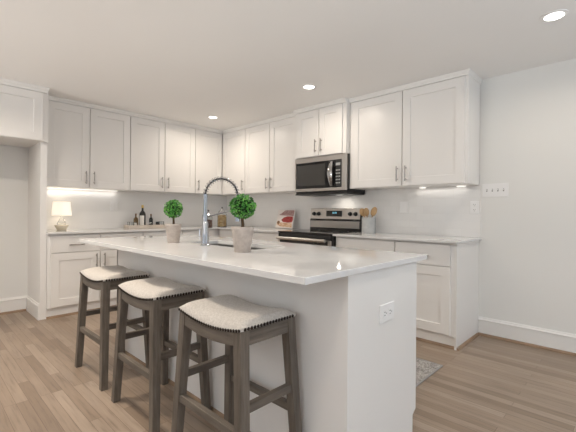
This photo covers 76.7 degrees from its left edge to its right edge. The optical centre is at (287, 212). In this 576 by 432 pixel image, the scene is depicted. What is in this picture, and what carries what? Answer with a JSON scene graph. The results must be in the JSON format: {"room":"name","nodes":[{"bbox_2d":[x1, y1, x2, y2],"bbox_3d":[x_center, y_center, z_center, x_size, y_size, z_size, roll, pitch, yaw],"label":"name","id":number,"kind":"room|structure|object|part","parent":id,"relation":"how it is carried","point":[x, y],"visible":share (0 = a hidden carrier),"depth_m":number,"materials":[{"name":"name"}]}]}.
{"room":"kitchen","nodes":[
{"label":"kitchen","id":0,"kind":"room"},
{"bbox_2d":[0,145,215,298],"bbox_3d":[-3.606,-0.090,3.615,0.140,2.408,7.540,0,0,44],"label":"wall","id":1,"kind":"structure","parent":0,"point":[13,159],"depth_m":4.07,"materials":[{"name":"paint"}]},
{"bbox_2d":[0,309,25,314],"bbox_3d":[-4.519,1.097,2.533,0.020,0.021,4.445,0,0,44],"label":"trim","id":2,"kind":"structure","parent":1,"relation":"attached to","point":[21,310],"depth_m":4.05,"materials":[{"name":"brown wood"}]},
{"bbox_2d":[0,295,26,312],"bbox_3d":[-4.525,1.024,2.549,0.021,0.168,4.460,0,0,44],"label":"baseboard","id":3,"kind":"structure","parent":1,"relation":"attached to","point":[20,302],"depth_m":4.06,"materials":[{"name":"paint"}]},
{"bbox_2d":[0,78,48,147],"bbox_3d":[-3.029,-1.014,3.635,0.656,0.550,0.958,0,0,44],"label":"upper cabinet","id":4,"kind":"object","parent":1,"relation":"attached to","point":[23,106],"visible":0.97,"depth_m":3.64,"materials":[{"name":"paint"}]},
{"bbox_3d":[-3.031,-1.263,3.639,0.644,0.054,0.958,0,0,44],"label":"crown moulding","id":5,"kind":"part","parent":4,"relation":"part of","materials":[{"name":"paint"}]},
{"bbox_2d":[47,95,130,190],"bbox_3d":[-2.461,-0.783,4.424,0.386,1.004,0.952,0,0,44],"label":"upper cabinet","id":6,"kind":"object","parent":1,"relation":"attached to","point":[88,145],"visible":0.91,"depth_m":4.29,"materials":[{"name":"paint"}]},
{"bbox_3d":[-2.511,-0.763,4.159,0.020,0.942,0.438,0,0,44],"label":"door","id":7,"kind":"part","parent":6,"relation":"part of","materials":[{"name":"paint"}]},
{"bbox_3d":[-2.465,-1.264,4.432,0.364,0.044,0.952,0,0,44],"label":"crown moulding","id":8,"kind":"part","parent":6,"relation":"part of","materials":[{"name":"paint"}]},
{"bbox_3d":[-2.191,-0.761,4.493,0.020,0.942,0.468,0,0,44],"label":"door","id":9,"kind":"part","parent":6,"relation":"part of","materials":[{"name":"paint"}]},
{"bbox_2d":[47,188,226,229],"bbox_3d":[-1.987,-0.036,5.196,0.008,0.493,2.738,0,0,44],"label":"backsplash","id":10,"kind":"structure","parent":1,"relation":"attached to","point":[90,209],"depth_m":4.91,"materials":[{"name":"tile"}]},
{"bbox_2d":[126,112,195,193],"bbox_3d":[-1.802,-0.782,5.111,0.386,0.998,0.950,0,0,44],"label":"upper cabinet","id":11,"kind":"object","parent":1,"relation":"attached to","point":[162,151],"visible":0.98,"depth_m":4.96,"materials":[{"name":"paint"}]},
{"bbox_3d":[-1.862,-0.759,4.836,0.020,0.942,0.462,0,0,44],"label":"door","id":12,"kind":"part","parent":11,"relation":"part of","materials":[{"name":"paint"}]},
{"bbox_3d":[-1.807,-1.259,5.118,0.364,0.044,0.950,0,0,44],"label":"crown moulding","id":13,"kind":"part","parent":11,"relation":"part of","materials":[{"name":"paint"}]},
{"bbox_3d":[-1.533,-0.756,5.179,0.020,0.942,0.468,0,0,44],"label":"door","id":14,"kind":"part","parent":11,"relation":"part of","materials":[{"name":"paint"}]},
{"bbox_2d":[192,125,222,194],"bbox_3d":[-1.304,-0.778,5.631,0.386,0.998,0.491,0,0,44],"label":"upper cabinet","id":15,"kind":"object","parent":1,"relation":"attached to","point":[208,141],"visible":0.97,"depth_m":5.51,"materials":[{"name":"paint"}]},
{"bbox_3d":[-1.308,-1.256,5.638,0.364,0.044,0.491,0,0,44],"label":"crown moulding","id":16,"kind":"part","parent":15,"relation":"part of","materials":[{"name":"paint"}]},
{"bbox_2d":[0,0,575,130],"bbox_3d":[-0.566,-1.323,0.708,8.540,0.100,7.540,0,0,44],"label":"ceiling","id":17,"kind":"structure","parent":0,"point":[238,62],"depth_m":2.80,"materials":[{"name":"paint"}]},
{"bbox_2d":[302,84,315,88],"bbox_3d":[0.212,-1.263,3.660,0.148,0.008,0.148,0,0,44],"label":"recessed light","id":18,"kind":"object","parent":17,"relation":"in","point":[306,86],"visible":1,"depth_m":3.65,"materials":[{"name":"white"}]},
{"bbox_2d":[540,9,568,21],"bbox_3d":[1.697,-1.252,2.320,0.148,0.008,0.148,0,0,44],"label":"recessed light","id":19,"kind":"object","parent":17,"relation":"in","point":[554,15],"visible":1,"depth_m":2.31,"materials":[{"name":"white plastic"}]},
{"bbox_2d":[0,310,575,431],"bbox_3d":[-0.583,1.185,0.708,8.540,0.100,7.540,0,0,44],"label":"floor","id":20,"kind":"structure","parent":0,"point":[489,384],"depth_m":2.34,"materials":[{"name":"brown wood"}]},
{"bbox_2d":[26,142,46,319],"bbox_3d":[-2.764,0.192,3.988,0.562,1.856,0.074,0,0,44],"label":"panel","id":21,"kind":"object","parent":20,"relation":"on","point":[37,153],"visible":1,"depth_m":3.85,"materials":[{"name":"paint"}]},
{"bbox_3d":[-2.779,1.036,3.957,0.532,0.168,0.017,0,0,44],"label":"baseboard","id":22,"kind":"part","parent":21,"relation":"part of","materials":[{"name":"paint"}]},
{"bbox_2d":[46,231,141,318],"bbox_3d":[-2.359,0.677,4.353,0.626,0.892,1.012,0,0,44],"label":"base cabinet","id":23,"kind":"object","parent":20,"relation":"on","point":[66,256],"visible":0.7,"depth_m":3.96,"materials":[{"name":"white paint"},{"name":"metal"}]},
{"bbox_3d":[-2.328,0.340,3.997,0.020,0.180,0.483,0,0,44],"label":"drawer","id":24,"kind":"part","parent":23,"relation":"part of","materials":[{"name":"paint"}]},
{"bbox_3d":[-2.331,0.722,3.997,0.020,0.568,0.483,0,0,44],"label":"door","id":25,"kind":"part","parent":23,"relation":"part of","materials":[{"name":"paint"}]},
{"bbox_3d":[-2.186,1.114,4.183,0.020,0.021,1.011,0,0,44],"label":"shoe moulding","id":26,"kind":"part","parent":23,"relation":"part of","materials":[{"name":"brown wood"}]},
{"bbox_3d":[-1.990,0.725,4.352,0.020,0.568,0.482,0,0,44],"label":"door","id":27,"kind":"part","parent":23,"relation":"part of","materials":[{"name":"paint"}]},
{"bbox_3d":[-1.988,0.343,4.352,0.020,0.180,0.482,0,0,44],"label":"drawer","id":28,"kind":"part","parent":23,"relation":"part of","materials":[{"name":"paint"}]},
{"bbox_2d":[47,225,304,234],"bbox_3d":[-1.300,0.227,4.534,1.918,0.022,2.738,0,0,44],"label":"countertop","id":29,"kind":"structure","parent":23,"relation":"on","point":[260,229],"depth_m":4.52,"materials":[{"name":"white stone"}]},
{"bbox_2d":[51,202,71,229],"bbox_3d":[-2.661,0.042,4.277,0.204,0.330,0.204,0,0,44],"label":"table lamp","id":30,"kind":"object","parent":29,"relation":"on","point":[58,208],"visible":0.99,"depth_m":4.22,"materials":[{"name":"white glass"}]},
{"bbox_3d":[-2.660,-0.044,4.277,0.204,0.158,0.204,0,0,44],"label":"lamp shade","id":31,"kind":"part","parent":30,"relation":"part of","materials":[{"name":"white fabric"}]},
{"bbox_3d":[-2.661,0.092,4.277,0.096,0.107,0.096,0,0,44],"label":"glass","id":32,"kind":"part","parent":30,"relation":"part of","materials":[{"name":"white"}]},
{"bbox_2d":[124,224,165,228],"bbox_3d":[-1.939,0.191,4.966,0.170,0.042,0.530,0,0,44],"label":"serving tray","id":33,"kind":"object","parent":29,"relation":"on","point":[153,225],"visible":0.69,"depth_m":4.86,"materials":[{"name":"brown wood"}]},
{"bbox_2d":[134,214,137,224],"bbox_3d":[-2.035,0.108,4.864,0.057,0.185,0.056,0,0,44],"label":"bottle","id":34,"kind":"object","parent":33,"relation":"on","point":[135,218],"visible":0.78,"depth_m":4.84,"materials":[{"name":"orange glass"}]},
{"bbox_2d":[139,205,145,224],"bbox_3d":[-1.976,0.051,4.940,0.083,0.300,0.082,0,0,44],"label":"bottle","id":35,"kind":"object","parent":33,"relation":"on","point":[142,215],"visible":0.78,"depth_m":4.91,"materials":[{"name":"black glass"}]},
{"bbox_2d":[149,214,152,224],"bbox_3d":[-1.889,0.112,5.016,0.053,0.180,0.052,0,0,44],"label":"bottle","id":36,"kind":"object","parent":33,"relation":"on","point":[150,218],"visible":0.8,"depth_m":5.00,"materials":[{"name":"black glass"}]},
{"bbox_2d":[207,210,211,227],"bbox_3d":[-1.113,0.091,5.082,0.110,0.252,0.110,0,0,44],"label":"storage jar","id":37,"kind":"object","parent":29,"relation":"on","point":[209,219],"visible":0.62,"depth_m":5.04,"materials":[{"name":"clear glass"}]},
{"bbox_3d":[-1.113,0.134,5.082,0.110,0.168,0.110,0,0,44],"label":"glass","id":38,"kind":"part","parent":37,"relation":"part of","materials":[{"name":"blue"}]},
{"bbox_2d":[217,207,226,226],"bbox_3d":[-0.986,0.069,5.438,0.140,0.300,0.140,0,0,44],"label":"storage jar","id":39,"kind":"object","parent":29,"relation":"on","point":[221,218],"visible":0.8,"depth_m":5.38,"materials":[{"name":"clear glass"}]},
{"bbox_2d":[275,210,295,228],"bbox_3d":[-0.035,0.092,5.044,0.318,0.255,0.082,0,0,44],"label":"cookbook","id":40,"kind":"object","parent":29,"relation":"on","point":[285,218],"visible":1,"depth_m":5.03,"materials":[{"name":"white paper"}]},
{"bbox_3d":[-0.056,0.170,5.022,0.300,0.068,0.015,0,0,44],"label":"photo panel","id":41,"kind":"part","parent":40,"relation":"part of","materials":[{"name":"beige paper"}]},
{"bbox_3d":[-0.013,0.098,5.006,0.222,0.089,0.023,0,0,44],"label":"photo panel","id":42,"kind":"part","parent":40,"relation":"part of","materials":[{"name":"red paper"}]},
{"bbox_3d":[-0.019,0.010,5.043,0.282,0.078,0.020,0,0,44],"label":"photo panel","id":43,"kind":"part","parent":40,"relation":"part of","materials":[{"name":"pink paper"}]},
{"bbox_2d":[75,265,149,390],"bbox_3d":[-1.248,0.769,2.606,0.536,0.724,0.350,0,0,44],"label":"bar stool","id":44,"kind":"object","parent":20,"relation":"on","point":[105,279],"visible":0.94,"depth_m":2.50,"materials":[{"name":"brown wood"}]},
{"bbox_3d":[-1.505,0.787,2.658,0.092,0.684,0.068,0,0,44],"label":"leg","id":45,"kind":"part","parent":44,"relation":"part of","materials":[{"name":"brown wood"}]},
{"bbox_3d":[-1.185,0.789,2.351,0.092,0.684,0.068,0,0,44],"label":"leg","id":46,"kind":"part","parent":44,"relation":"part of","materials":[{"name":"brown wood"}]},
{"bbox_3d":[-1.245,0.439,2.606,0.450,0.064,0.310,0,0,44],"label":"seat","id":47,"kind":"part","parent":44,"relation":"part of","materials":[{"name":"beige fabric"}]},
{"bbox_3d":[-1.245,0.453,2.606,0.460,0.042,0.320,0,0,44],"label":"nailhead trim","id":48,"kind":"part","parent":44,"relation":"part of","materials":[{"name":"brown metal"}]},
{"bbox_3d":[-0.990,0.790,2.554,0.092,0.684,0.068,0,0,44],"label":"leg","id":49,"kind":"part","parent":44,"relation":"part of","materials":[{"name":"brown wood"}]},
{"bbox_2d":[111,277,210,431],"bbox_3d":[-0.746,0.772,2.125,0.536,0.724,0.350,0,0,44],"label":"bar stool","id":50,"kind":"object","parent":20,"relation":"on","point":[157,295],"visible":0.98,"depth_m":2.04,"materials":[{"name":"brown wood"}]},
{"bbox_3d":[-1.004,0.790,2.177,0.092,0.684,0.068,0,0,44],"label":"leg","id":51,"kind":"part","parent":50,"relation":"part of","materials":[{"name":"brown wood"}]},
{"bbox_3d":[-0.683,0.792,1.870,0.092,0.684,0.068,0,0,44],"label":"leg","id":52,"kind":"part","parent":50,"relation":"part of","materials":[{"name":"brown wood"}]},
{"bbox_3d":[-0.744,0.442,2.125,0.450,0.064,0.310,0,0,44],"label":"seat","id":53,"kind":"part","parent":50,"relation":"part of","materials":[{"name":"beige fabric"}]},
{"bbox_3d":[-0.744,0.456,2.125,0.460,0.042,0.320,0,0,44],"label":"nailhead trim","id":54,"kind":"part","parent":50,"relation":"part of","materials":[{"name":"brown metal"}]},
{"bbox_3d":[-0.809,0.792,2.380,0.092,0.684,0.068,0,0,44],"label":"leg","id":55,"kind":"part","parent":50,"relation":"part of","materials":[{"name":"brown wood"}]},
{"bbox_3d":[-0.488,0.794,2.073,0.092,0.684,0.068,0,0,44],"label":"leg","id":56,"kind":"part","parent":50,"relation":"part of","materials":[{"name":"brown wood"}]},
{"bbox_2d":[142,229,218,236],"bbox_3d":[-1.416,0.684,5.337,0.626,0.892,1.711,0,0,44],"label":"base cabinet","id":57,"kind":"object","parent":20,"relation":"on","point":[212,232],"visible":0.16,"depth_m":4.98,"materials":[{"name":"paint"}]},
{"bbox_3d":[-1.623,0.345,4.732,0.020,0.180,0.530,0,0,44],"label":"drawer","id":58,"kind":"part","parent":57,"relation":"part of","materials":[{"name":"paint"}]},
{"bbox_3d":[-1.257,0.348,5.114,0.020,0.180,0.510,0,0,44],"label":"drawer","id":59,"kind":"part","parent":57,"relation":"part of","materials":[{"name":"paint"}]},
{"bbox_2d":[219,229,232,237],"bbox_3d":[-0.636,0.689,5.344,0.557,0.892,0.626,0,0,44],"label":"base cabinet","id":60,"kind":"object","parent":20,"relation":"on","point":[222,232],"visible":0.08,"depth_m":5.23,"materials":[{"name":"paint"}]},
{"bbox_2d":[171,295,301,431],"bbox_3d":[-0.237,0.776,1.637,0.536,0.724,0.350,0,0,44],"label":"bar stool","id":61,"kind":"object","parent":20,"relation":"on","point":[237,323],"visible":1,"depth_m":1.56,"materials":[{"name":"brown wood"}]},
{"bbox_3d":[-0.495,0.794,1.689,0.092,0.684,0.068,0,0,44],"label":"leg","id":62,"kind":"part","parent":61,"relation":"part of","materials":[{"name":"brown wood"}]},
{"bbox_3d":[-0.300,0.795,1.892,0.092,0.684,0.068,0,0,44],"label":"leg","id":63,"kind":"part","parent":61,"relation":"part of","materials":[{"name":"brown wood"}]},
{"bbox_3d":[-0.235,0.460,1.637,0.460,0.042,0.320,0,0,44],"label":"nailhead trim","id":64,"kind":"part","parent":61,"relation":"part of","materials":[{"name":"brown metal"}]},
{"bbox_3d":[-0.235,0.446,1.637,0.450,0.064,0.310,0,0,44],"label":"seat","id":65,"kind":"part","parent":61,"relation":"part of","materials":[{"name":"beige fabric"}]},
{"bbox_3d":[-0.174,0.796,1.382,0.092,0.684,0.068,0,0,44],"label":"leg","id":66,"kind":"part","parent":61,"relation":"part of","materials":[{"name":"brown wood"}]},
{"bbox_3d":[0.021,0.797,1.585,0.092,0.684,0.068,0,0,44],"label":"leg","id":67,"kind":"part","parent":61,"relation":"part of","materials":[{"name":"brown wood"}]},
{"bbox_2d":[252,231,277,241],"bbox_3d":[-0.162,0.693,4.889,0.753,0.892,0.626,0,0,44],"label":"base cabinet","id":68,"kind":"object","parent":20,"relation":"on","point":[266,236],"visible":0.02,"depth_m":4.63,"materials":[{"name":"paint"}]},
{"bbox_2d":[117,250,416,431],"bbox_3d":[-0.378,0.692,2.486,2.321,0.890,0.672,0,0,44],"label":"kitchen island","id":69,"kind":"object","parent":20,"relation":"on","point":[357,373],"visible":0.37,"depth_m":1.68,"materials":[{"name":"paint"}]},
{"bbox_3d":[-0.616,1.126,2.256,2.300,0.019,0.014,0,0,44],"label":"shoe moulding","id":70,"kind":"part","parent":69,"relation":"part of","materials":[{"name":"white wood"}]},
{"bbox_2d":[79,234,426,284],"bbox_3d":[-0.457,0.232,2.428,2.388,0.026,1.002,0,0,44],"label":"countertop","id":71,"kind":"structure","parent":69,"relation":"on","point":[303,264],"depth_m":1.85,"materials":[{"name":"white stone"}]},
{"bbox_2d":[164,199,182,242],"bbox_3d":[-0.822,0.060,2.606,0.136,0.314,0.142,0,0,-16],"label":"topiary plant","id":72,"kind":"object","parent":71,"relation":"on","point":[173,208],"visible":1,"depth_m":2.57,"materials":[{"name":"green plant"}]},
{"bbox_3d":[-0.821,0.149,2.606,0.113,0.135,0.113,0,0,44],"label":"pot","id":73,"kind":"part","parent":72,"relation":"part of","materials":[{"name":"beige ceramic"}]},
{"bbox_2d":[199,176,239,245],"bbox_3d":[-0.452,-0.012,2.440,0.280,0.462,0.075,0,0,-23],"label":"faucet","id":74,"kind":"object","parent":71,"relation":"on","point":[205,234],"visible":0.88,"depth_m":2.39,"materials":[{"name":"silver metal"}]},
{"bbox_3d":[-0.445,0.004,2.448,0.263,0.084,0.041,0,0,-29],"label":"docking arm","id":75,"kind":"part","parent":74,"relation":"part of","materials":[{"name":"silver metal"}]},
{"bbox_2d":[210,244,263,249],"bbox_3d":[-0.376,0.351,2.507,0.776,0.209,0.301,0,0,44],"label":"sink","id":76,"kind":"object","parent":71,"relation":"in","point":[226,245],"visible":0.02,"depth_m":2.76,"materials":[{"name":"metal"}]},
{"bbox_2d":[229,194,256,252],"bbox_3d":[-0.253,0.056,2.031,0.163,0.329,0.157,0,0,19],"label":"topiary plant","id":77,"kind":"object","parent":71,"relation":"on","point":[242,235],"visible":1,"depth_m":1.99,"materials":[{"name":"green plant"}]},
{"bbox_3d":[-0.254,0.150,2.032,0.127,0.141,0.127,0,0,19],"label":"pot","id":78,"kind":"part","parent":77,"relation":"part of","materials":[{"name":"beige ceramic"}]},
{"bbox_3d":[0.445,0.698,1.682,0.020,0.890,0.625,0,0,44],"label":"panel","id":79,"kind":"part","parent":69,"relation":"part of","materials":[{"name":"paint"}]},
{"bbox_2d":[379,301,393,323],"bbox_3d":[0.455,0.459,1.669,0.009,0.082,0.128,0,0,44],"label":"electrical outlet","id":80,"kind":"object","parent":69,"relation":"attached to","point":[386,311],"visible":1,"depth_m":1.66,"materials":[{"name":"white plastic"}]},
{"bbox_2d":[383,309,386,317],"bbox_3d":[0.441,0.459,1.650,0.002,0.034,0.032,0,0,44],"label":"receptacle","id":81,"kind":"object","parent":80,"relation":"attached to","point":[384,310],"depth_m":1.65,"materials":[{"name":"grey plastic"}]},
{"bbox_2d":[388,307,391,315],"bbox_3d":[0.474,0.459,1.685,0.002,0.034,0.032,0,0,44],"label":"receptacle","id":82,"kind":"object","parent":80,"relation":"attached to","point":[389,308],"depth_m":1.68,"materials":[{"name":"grey plastic"}]},
{"bbox_2d":[276,208,362,246],"bbox_3d":[0.364,0.531,4.317,0.784,1.163,0.722,0,0,44],"label":"electric range","id":83,"kind":"object","parent":20,"relation":"on","point":[324,222],"visible":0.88,"depth_m":4.35,"materials":[{"name":"silver metal"}]},
{"bbox_3d":[0.139,0.303,4.080,0.712,0.037,0.066,0,0,44],"label":"handle","id":84,"kind":"part","parent":83,"relation":"part of","materials":[{"name":"metal"}]},
{"bbox_3d":[0.173,0.270,4.116,0.782,0.052,0.022,0,0,44],"label":"rail","id":85,"kind":"part","parent":83,"relation":"part of","materials":[{"name":"silver metal"}]},
{"bbox_2d":[278,229,355,235],"bbox_3d":[0.367,0.234,4.318,0.784,0.020,0.593,0,0,44],"label":"cooktop","id":86,"kind":"object","parent":83,"relation":"in","point":[307,232],"depth_m":4.24,"materials":[{"name":"black glass"}]},
{"bbox_3d":[0.566,0.151,4.537,0.756,0.086,0.003,0,0,44],"label":"panel","id":87,"kind":"part","parent":83,"relation":"part of","materials":[{"name":"metal"}]},
{"bbox_3d":[0.577,0.019,4.548,0.760,0.126,0.018,0,0,44],"label":"control panel","id":88,"kind":"part","parent":83,"relation":"part of","materials":[{"name":"metal"}]},
{"bbox_3d":[0.596,-0.046,4.567,0.764,0.006,0.046,0,0,44],"label":"trim","id":89,"kind":"part","parent":83,"relation":"part of","materials":[{"name":"silver metal"}]},
{"bbox_2d":[336,236,395,251],"bbox_3d":[0.937,0.701,3.836,0.687,0.892,0.626,0,0,44],"label":"base cabinet","id":90,"kind":"object","parent":20,"relation":"on","point":[347,242],"visible":0.12,"depth_m":3.61,"materials":[{"name":"paint"}]},
{"bbox_2d":[333,232,481,243],"bbox_3d":[1.149,0.245,3.643,1.271,0.022,0.634,0,0,44],"label":"countertop","id":91,"kind":"structure","parent":90,"relation":"on","point":[390,236],"depth_m":3.43,"materials":[{"name":"white stone"}]},
{"bbox_2d":[362,217,375,232],"bbox_3d":[0.907,0.144,4.087,0.156,0.176,0.156,0,0,44],"label":"utensil crock","id":92,"kind":"object","parent":91,"relation":"on","point":[368,223],"visible":1,"depth_m":4.02,"materials":[{"name":"white ceramic"}]},
{"bbox_2d":[359,208,364,216],"bbox_3d":[0.875,0.086,4.111,0.134,0.268,0.029,0,0,28],"label":"wooden spoon","id":93,"kind":"object","parent":92,"relation":"in","point":[361,211],"visible":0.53,"depth_m":4.12,"materials":[{"name":"brown wood"}]},
{"bbox_2d":[364,208,368,216],"bbox_3d":[0.887,0.084,4.068,0.089,0.270,0.028,0,0,-30],"label":"wooden spoon","id":94,"kind":"object","parent":92,"relation":"in","point":[366,211],"visible":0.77,"depth_m":4.06,"materials":[{"name":"brown wood"}]},
{"bbox_2d":[371,207,376,216],"bbox_3d":[0.929,0.080,4.056,0.123,0.281,0.046,0,0,44],"label":"wooden spoon","id":95,"kind":"object","parent":92,"relation":"in","point":[374,209],"visible":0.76,"depth_m":4.03,"materials":[{"name":"brown wood"}]},
{"bbox_2d":[416,357,442,386],"bbox_3d":[0.288,1.136,3.007,1.663,0.010,0.773,0,0,44],"label":"rug","id":96,"kind":"object","parent":20,"relation":"on","point":[425,369],"visible":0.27,"depth_m":2.63,"materials":[{"name":"grey carpet"}]},
{"bbox_2d":[395,240,478,350],"bbox_3d":[1.395,0.704,3.402,0.572,0.892,0.636,0,0,44],"label":"base cabinet","id":97,"kind":"object","parent":20,"relation":"on","point":[447,281],"visible":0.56,"depth_m":3.15,"materials":[{"name":"paint"}]},
{"bbox_3d":[1.187,0.365,3.228,0.495,0.180,0.020,0,0,44],"label":"drawer","id":98,"kind":"part","parent":97,"relation":"part of","materials":[{"name":"paint"}]},
{"bbox_3d":[1.184,0.747,3.228,0.495,0.568,0.020,0,0,44],"label":"door","id":99,"kind":"part","parent":97,"relation":"part of","materials":[{"name":"paint"}]},
{"bbox_3d":[1.212,1.138,3.229,0.550,0.021,0.020,0,0,44],"label":"shoe moulding","id":100,"kind":"part","parent":97,"relation":"part of","materials":[{"name":"brown wood"}]},
{"bbox_3d":[1.599,0.705,3.243,0.018,0.892,0.584,0,0,44],"label":"panel","id":101,"kind":"part","parent":97,"relation":"part of","materials":[{"name":"paint"}]},
{"bbox_3d":[1.597,1.141,3.217,0.020,0.021,0.540,0,0,44],"label":"shoe moulding","id":102,"kind":"part","parent":97,"relation":"part of","materials":[{"name":"brown wood"}]},
{"bbox_2d":[232,58,575,333],"bbox_3d":[2.037,-0.050,3.330,8.400,2.408,0.140,0,0,44],"label":"wall","id":103,"kind":"structure","parent":0,"point":[527,246],"depth_m":3.17,"materials":[{"name":"paint"}]},
{"bbox_2d":[216,125,261,195],"bbox_3d":[-0.841,-0.775,5.731,0.891,0.998,0.386,0,0,44],"label":"upper cabinet","id":104,"kind":"object","parent":103,"relation":"attached to","point":[233,139],"visible":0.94,"depth_m":5.51,"materials":[{"name":"paint"}]},
{"bbox_3d":[-0.821,-0.751,5.507,0.541,0.942,0.020,0,0,44],"label":"door","id":105,"kind":"part","parent":104,"relation":"part of","materials":[{"name":"paint"}]},
{"bbox_3d":[-0.705,-1.251,5.618,0.543,0.044,0.364,0,0,44],"label":"crown moulding","id":106,"kind":"part","parent":104,"relation":"part of","materials":[{"name":"paint"}]},
{"bbox_2d":[244,113,295,193],"bbox_3d":[-0.146,-0.770,5.064,1.037,0.998,0.386,0,0,44],"label":"upper cabinet","id":107,"kind":"object","parent":103,"relation":"attached to","point":[270,159],"visible":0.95,"depth_m":4.93,"materials":[{"name":"paint"}]},
{"bbox_3d":[-0.434,-0.749,5.136,0.511,0.942,0.020,0,0,44],"label":"door","id":108,"kind":"part","parent":107,"relation":"part of","materials":[{"name":"paint"}]},
{"bbox_3d":[-0.135,-1.247,5.072,1.037,0.044,0.364,0,0,44],"label":"crown moulding","id":109,"kind":"part","parent":107,"relation":"part of","materials":[{"name":"paint"}]},
{"bbox_3d":[-0.059,-0.746,4.777,0.506,0.942,0.020,0,0,44],"label":"door","id":110,"kind":"part","parent":107,"relation":"part of","materials":[{"name":"paint"}]},
{"bbox_2d":[293,97,349,158],"bbox_3d":[0.485,-0.963,4.411,0.775,0.602,0.456,0,0,44],"label":"upper cabinet","id":111,"kind":"object","parent":103,"relation":"attached to","point":[323,129],"visible":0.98,"depth_m":4.21,"materials":[{"name":"paint"}]},
{"bbox_3d":[0.239,-0.941,4.395,0.343,0.547,0.020,0,0,44],"label":"door","id":112,"kind":"part","parent":111,"relation":"part of","materials":[{"name":"paint"}]},
{"bbox_3d":[0.495,-1.243,4.419,0.775,0.044,0.434,0,0,44],"label":"crown moulding","id":113,"kind":"part","parent":111,"relation":"part of","materials":[{"name":"paint"}]},
{"bbox_2d":[295,153,364,196],"bbox_3d":[0.475,-0.433,4.401,0.772,0.451,0.456,0,0,44],"label":"microwave","id":114,"kind":"object","parent":111,"relation":"attached to","point":[328,175],"visible":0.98,"depth_m":4.24,"materials":[{"name":"silver metal"}]},
{"bbox_3d":[0.349,-0.443,4.298,0.688,0.314,0.004,0,0,44],"label":"glass","id":115,"kind":"part","parent":114,"relation":"part of","materials":[{"name":"black glass"}]},
{"bbox_3d":[0.373,-0.455,4.294,0.772,0.409,0.024,0,0,44],"label":"door","id":116,"kind":"part","parent":114,"relation":"part of","materials":[{"name":"glass"}]},
{"bbox_3d":[0.485,-0.441,4.125,0.064,0.288,0.070,0,0,44],"label":"handle","id":117,"kind":"part","parent":114,"relation":"part of","materials":[{"name":"silver metal"}]},
{"bbox_3d":[0.566,-0.441,4.085,0.072,0.298,0.002,0,0,44],"label":"control panel","id":118,"kind":"part","parent":114,"relation":"part of","materials":[{"name":"black plastic"}]},
{"bbox_3d":[0.487,-0.940,4.157,0.324,0.547,0.020,0,0,44],"label":"door","id":119,"kind":"part","parent":111,"relation":"part of","materials":[{"name":"paint"}]},
{"bbox_2d":[227,185,480,237],"bbox_3d":[0.391,-0.019,4.805,3.962,0.493,0.008,0,0,44],"label":"backsplash","id":120,"kind":"structure","parent":103,"relation":"attached to","point":[440,211],"depth_m":4.00,"materials":[{"name":"tile"}]},
{"bbox_2d":[400,202,407,212],"bbox_3d":[1.261,-0.057,3.958,0.096,0.120,0.009,0,0,44],"label":"switch plate","id":121,"kind":"object","parent":103,"relation":"attached to","point":[403,205],"visible":1,"depth_m":3.96,"materials":[{"name":"white plastic"}]},
{"bbox_2d":[349,68,481,189],"bbox_3d":[1.244,-0.757,3.731,1.261,1.004,0.386,0,0,44],"label":"upper cabinet","id":122,"kind":"object","parent":103,"relation":"attached to","point":[425,133],"visible":1,"depth_m":3.51,"materials":[{"name":"paint"}]},
{"bbox_3d":[0.926,-0.739,3.832,0.586,0.942,0.020,0,0,44],"label":"door","id":123,"kind":"part","parent":122,"relation":"part of","materials":[{"name":"paint"}]},
{"bbox_3d":[1.255,-1.237,3.739,1.261,0.044,0.364,0,0,44],"label":"crown moulding","id":124,"kind":"part","parent":122,"relation":"part of","materials":[{"name":"paint"}]},
{"bbox_3d":[1.355,-0.736,3.421,0.582,0.942,0.020,0,0,44],"label":"door","id":125,"kind":"part","parent":122,"relation":"part of","materials":[{"name":"paint"}]},
{"bbox_2d":[470,201,478,213],"bbox_3d":[1.777,-0.048,3.464,0.076,0.120,0.009,0,0,44],"label":"electrical outlet","id":126,"kind":"object","parent":103,"relation":"attached to","point":[474,205],"visible":1,"depth_m":3.46,"materials":[{"name":"white plastic"}]},
{"bbox_2d":[482,183,507,196],"bbox_3d":[1.905,-0.204,3.347,0.206,0.121,0.019,0,0,44],"label":"switch plate","id":127,"kind":"object","parent":103,"relation":"attached to","point":[498,189],"visible":1,"depth_m":3.34,"materials":[{"name":"white plastic"}]},
{"bbox_2d":[478,316,575,352],"bbox_3d":[3.352,1.079,1.950,4.300,0.168,0.021,0,0,44],"label":"baseboard","id":128,"kind":"structure","parent":103,"relation":"attached to","point":[564,341],"depth_m":3.15,"materials":[{"name":"paint"}]},
{"bbox_2d":[478,332,575,356],"bbox_3d":[3.341,1.153,1.939,4.300,0.021,0.020,0,0,44],"label":"trim","id":129,"kind":"structure","parent":103,"relation":"attached to","point":[479,333],"depth_m":3.14,"materials":[{"name":"brown wood"}]}
]}

